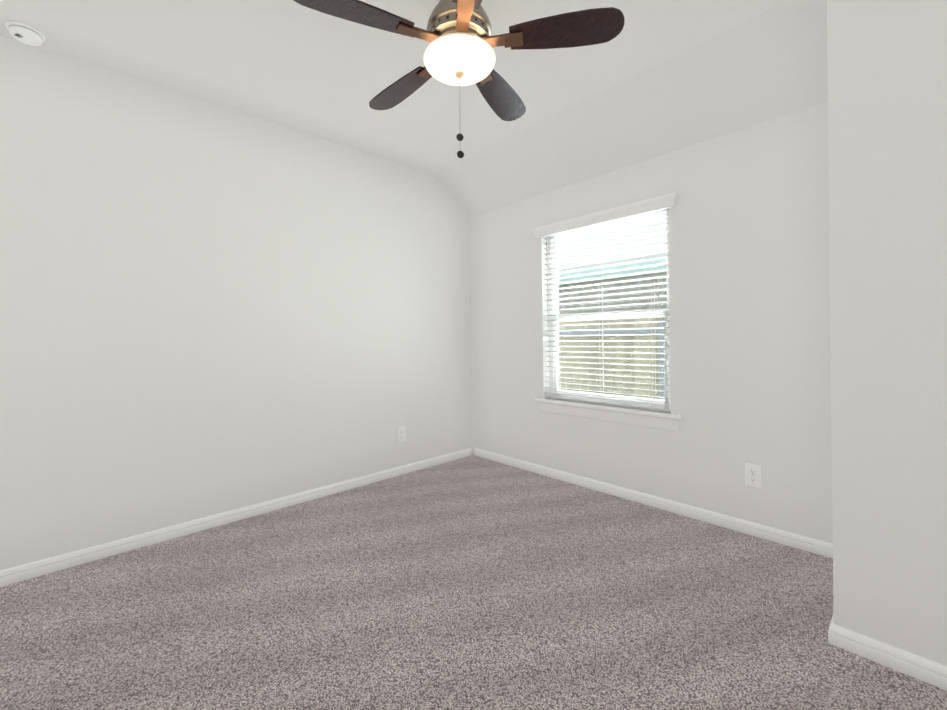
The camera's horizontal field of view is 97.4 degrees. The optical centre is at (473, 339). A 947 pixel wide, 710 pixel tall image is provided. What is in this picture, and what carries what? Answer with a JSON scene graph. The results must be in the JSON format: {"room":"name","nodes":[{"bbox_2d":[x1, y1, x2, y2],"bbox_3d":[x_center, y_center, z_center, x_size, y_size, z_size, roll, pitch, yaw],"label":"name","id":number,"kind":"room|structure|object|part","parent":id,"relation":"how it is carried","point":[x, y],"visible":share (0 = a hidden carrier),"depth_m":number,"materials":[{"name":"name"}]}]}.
{"room":"empty bedroom","nodes":[
{"label":"empty bedroom","id":0,"kind":"room"},
{"bbox_2d":[0,35,472,569],"bbox_3d":[-1.429,-0.285,3.078,4.000,3.000,0.150,-1,0,-43],"label":"wall","id":1,"kind":"structure","parent":0,"point":[208,309],"depth_m":2.65,"materials":[{"name":"paint"}]},
{"bbox_2d":[0,448,471,586],"bbox_3d":[-1.340,1.176,3.034,3.670,0.076,0.015,-1,0,-43],"label":"baseboard","id":2,"kind":"structure","parent":1,"relation":"attached to","point":[8,576],"depth_m":2.64,"materials":[{"name":"paint"}]},
{"bbox_2d":[398,426,405,442],"bbox_3d":[-0.637,0.843,3.699,0.084,0.137,0.010,-1,0,-43],"label":"electrical outlet","id":3,"kind":"object","parent":1,"relation":"attached to","point":[402,434],"visible":1,"depth_m":3.70,"materials":[{"name":"plastic"}]},
{"bbox_2d":[0,0,827,217],"bbox_3d":[-0.046,-1.403,1.576,4.000,0.685,4.250,-1,0,-43],"label":"ceiling","id":4,"kind":"structure","parent":0,"point":[654,79],"depth_m":2.38,"materials":[{"name":"paint"}]},
{"bbox_2d":[5,20,45,45],"bbox_3d":[-2.228,-1.513,2.070,0.140,0.045,0.140,-1,0,-43],"label":"smoke detector","id":5,"kind":"object","parent":4,"relation":"attached to","point":[25,33],"visible":1,"depth_m":2.04,"materials":[{"name":"plastic"}]},
{"bbox_2d":[293,0,624,157],"bbox_3d":[-0.098,-1.170,1.802,1.282,0.790,1.234,-1,0,-43],"label":"ceiling fan","id":6,"kind":"object","parent":4,"relation":"hanging from","point":[459,51],"visible":1,"depth_m":1.69,"materials":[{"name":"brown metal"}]},
{"bbox_2d":[430,13,488,35],"bbox_3d":[-0.060,-1.280,1.766,0.248,0.019,0.248,-1,0,-43],"label":"motor housing","id":7,"kind":"object","parent":6,"relation":"attached to","point":[439,22],"depth_m":1.67,"materials":[{"name":"silver metal"}]},
{"bbox_3d":[-0.061,-1.347,1.766,0.276,0.178,0.276,-1,0,-43],"label":"motor","id":8,"kind":"part","parent":6,"relation":"part of","materials":[{"name":"silver metal"}]},
{"bbox_3d":[-0.059,-1.161,1.767,0.303,0.058,0.303,-1,0,-43],"label":"lamp shade","id":9,"kind":"part","parent":6,"relation":"part of","materials":[{"name":"white glass"}]},
{"bbox_2d":[0,455,946,709],"bbox_3d":[-0.007,1.260,1.587,4.000,0.120,4.250,-1,0,-43],"label":"floor","id":10,"kind":"structure","parent":0,"point":[472,582],"depth_m":1.81,"materials":[{"name":"carpet"}]},
{"bbox_2d":[470,101,832,542],"bbox_3d":[1.027,-0.323,3.269,0.150,3.000,2.926,-1,0,-43],"label":"wall","id":11,"kind":"structure","parent":0,"point":[749,301],"depth_m":2.63,"materials":[{"name":"paint"}]},
{"bbox_2d":[532,192,675,237],"bbox_3d":[0.941,-0.928,3.201,0.052,0.081,1.206,-1,0,-43],"label":"window valance","id":12,"kind":"object","parent":11,"relation":"attached to","point":[663,202],"visible":0.94,"depth_m":3.11,"materials":[{"name":"paint"}]},
{"bbox_2d":[538,209,677,430],"bbox_3d":[1.017,-0.164,3.269,0.169,1.563,1.172,-1,0,-43],"label":"window","id":13,"kind":"structure","parent":11,"relation":"in","point":[551,278],"depth_m":3.21,"materials":[{"name":"white plastic"}]},
{"bbox_2d":[555,282,556,378],"bbox_3d":[0.699,-0.201,3.531,0.002,1.395,0.002,-1,0,-43],"label":"blind cord","id":14,"kind":"object","parent":13,"relation":"hanging from","point":[555,282],"depth_m":3.53,"materials":[{"name":"white fabric"}]},
{"bbox_2d":[557,234,560,396],"bbox_3d":[0.726,-0.202,3.541,0.002,1.395,0.002,-1,0,-43],"label":"blind cord","id":15,"kind":"object","parent":13,"relation":"hanging from","point":[557,234],"depth_m":3.55,"materials":[{"name":"white fabric"}]},
{"bbox_2d":[598,246,600,402],"bbox_3d":[0.978,-0.204,3.233,0.002,1.395,0.002,-1,0,-43],"label":"blind cord","id":16,"kind":"object","parent":13,"relation":"hanging from","point":[598,246],"depth_m":3.23,"materials":[{"name":"white fabric"}]},
{"bbox_2d":[546,211,658,322],"bbox_3d":[0.959,-0.516,3.230,0.015,0.750,0.957,-1,0,-43],"label":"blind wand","id":17,"kind":"object","parent":13,"relation":"hanging from","point":[547,270],"visible":1,"depth_m":3.57,"materials":[{"name":"white plastic"}]},
{"bbox_2d":[601,228,603,401],"bbox_3d":[1.004,-0.205,3.243,0.002,1.395,0.002,-1,0,-43],"label":"blind cord","id":18,"kind":"object","parent":13,"relation":"hanging from","point":[602,321],"depth_m":3.27,"materials":[{"name":"white fabric"}]},
{"bbox_3d":[0.973,0.577,3.221,0.019,0.083,1.172,-1,0,-43],"label":"window apron","id":19,"kind":"part","parent":13,"relation":"part of","materials":[{"name":"white wood"}]},
{"bbox_3d":[0.997,-0.216,3.251,0.054,1.450,1.064,-1,0,-43],"label":"window blind rails","id":20,"kind":"part","parent":13,"relation":"part of","materials":[{"name":"white plastic"}]},
{"bbox_3d":[1.048,0.133,3.296,0.036,0.697,1.000,-1,0,-43],"label":"window sash","id":21,"kind":"part","parent":13,"relation":"part of","materials":[{"name":"white plastic"}]},
{"bbox_3d":[1.058,-0.542,3.311,0.021,0.723,0.996,-1,0,-43],"label":"window sash","id":22,"kind":"part","parent":13,"relation":"part of","materials":[{"name":"white plastic"}]},
{"bbox_2d":[650,221,652,408],"bbox_3d":[1.257,-0.207,2.935,0.002,1.395,0.002,-1,0,-43],"label":"blind cord","id":23,"kind":"object","parent":13,"relation":"hanging from","point":[650,221],"depth_m":2.93,"materials":[{"name":"white fabric"}]},
{"bbox_2d":[653,212,655,396],"bbox_3d":[1.283,-0.207,2.944,0.002,1.395,0.002,-1,0,-43],"label":"blind cord","id":24,"kind":"object","parent":13,"relation":"hanging from","point":[653,212],"depth_m":2.94,"materials":[{"name":"white fabric"}]},
{"bbox_2d":[535,398,680,418],"bbox_3d":[0.996,0.524,3.243,0.125,0.022,1.216,-1,0,-43],"label":"window sill","id":25,"kind":"structure","parent":11,"relation":"attached to","point":[623,409],"depth_m":3.13,"materials":[{"name":"paint"}]},
{"bbox_2d":[472,447,832,558],"bbox_3d":[0.995,1.141,3.212,0.015,0.076,2.886,-1,0,-43],"label":"baseboard","id":26,"kind":"structure","parent":11,"relation":"attached to","point":[812,545],"depth_m":2.78,"materials":[{"name":"paint"}]},
{"bbox_2d":[745,463,760,487],"bbox_3d":[1.671,0.814,2.486,0.010,0.137,0.084,-1,0,-43],"label":"electrical outlet","id":27,"kind":"object","parent":11,"relation":"attached to","point":[752,475],"visible":1,"depth_m":2.48,"materials":[{"name":"plastic"}]},
{"bbox_2d":[827,0,946,665],"bbox_3d":[2.130,-0.331,1.501,0.953,3.000,1.184,-1,0,-43],"label":"wall","id":28,"kind":"structure","parent":0,"point":[887,104],"depth_m":1.49,"materials":[{"name":"paint"}]},
{"bbox_2d":[828,615,946,690],"bbox_3d":[1.735,1.138,1.244,0.015,0.076,1.029,-1,0,-43],"label":"baseboard","id":29,"kind":"structure","parent":28,"relation":"attached to","point":[931,672],"depth_m":1.49,"materials":[{"name":"paint"}]},
{"label":"outside","id":30,"kind":"structure","parent":0,"visible":0},
{"bbox_3d":[14.673,1.390,18.011,39.830,0.200,60.000,-1,0,-43],"label":"ground","id":31,"kind":"structure","parent":30,"visible":0},
{"bbox_2d":[558,322,664,399],"bbox_3d":[2.814,0.641,5.565,0.130,1.760,16.000,-1,0,-43],"label":"rails","id":32,"kind":"object","parent":31,"relation":"on","point":[644,331],"depth_m":5.91,"materials":[{"name":"grey"}]},
{"bbox_2d":[558,317,663,398],"bbox_3d":[2.898,0.584,5.581,0.016,1.872,16.090,-1,0,-43],"label":"picket","id":33,"kind":"object","parent":32,"relation":"attached to","point":[637,374],"depth_m":6.39,"materials":[{"name":"brown wood"}]},
{"bbox_2d":[558,272,666,321],"bbox_3d":[6.283,-0.053,12.919,8.000,2.980,28.000,-1,0,-43],"label":"brick house","id":34,"kind":"structure","parent":31,"relation":"on","point":[660,305],"depth_m":10.07,"materials":[{"name":"brown brick"}]},
{"bbox_2d":[558,255,666,284],"bbox_3d":[6.087,-1.700,12.752,8.470,0.320,28.600,-1,0,-43],"label":"fascia","id":35,"kind":"object","parent":34,"relation":"attached to","point":[614,273],"depth_m":9.62,"materials":[{"name":"teal"}]},
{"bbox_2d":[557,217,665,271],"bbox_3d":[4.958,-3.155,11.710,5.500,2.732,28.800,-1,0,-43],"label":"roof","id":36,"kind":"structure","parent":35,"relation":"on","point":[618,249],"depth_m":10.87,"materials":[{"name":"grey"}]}
]}

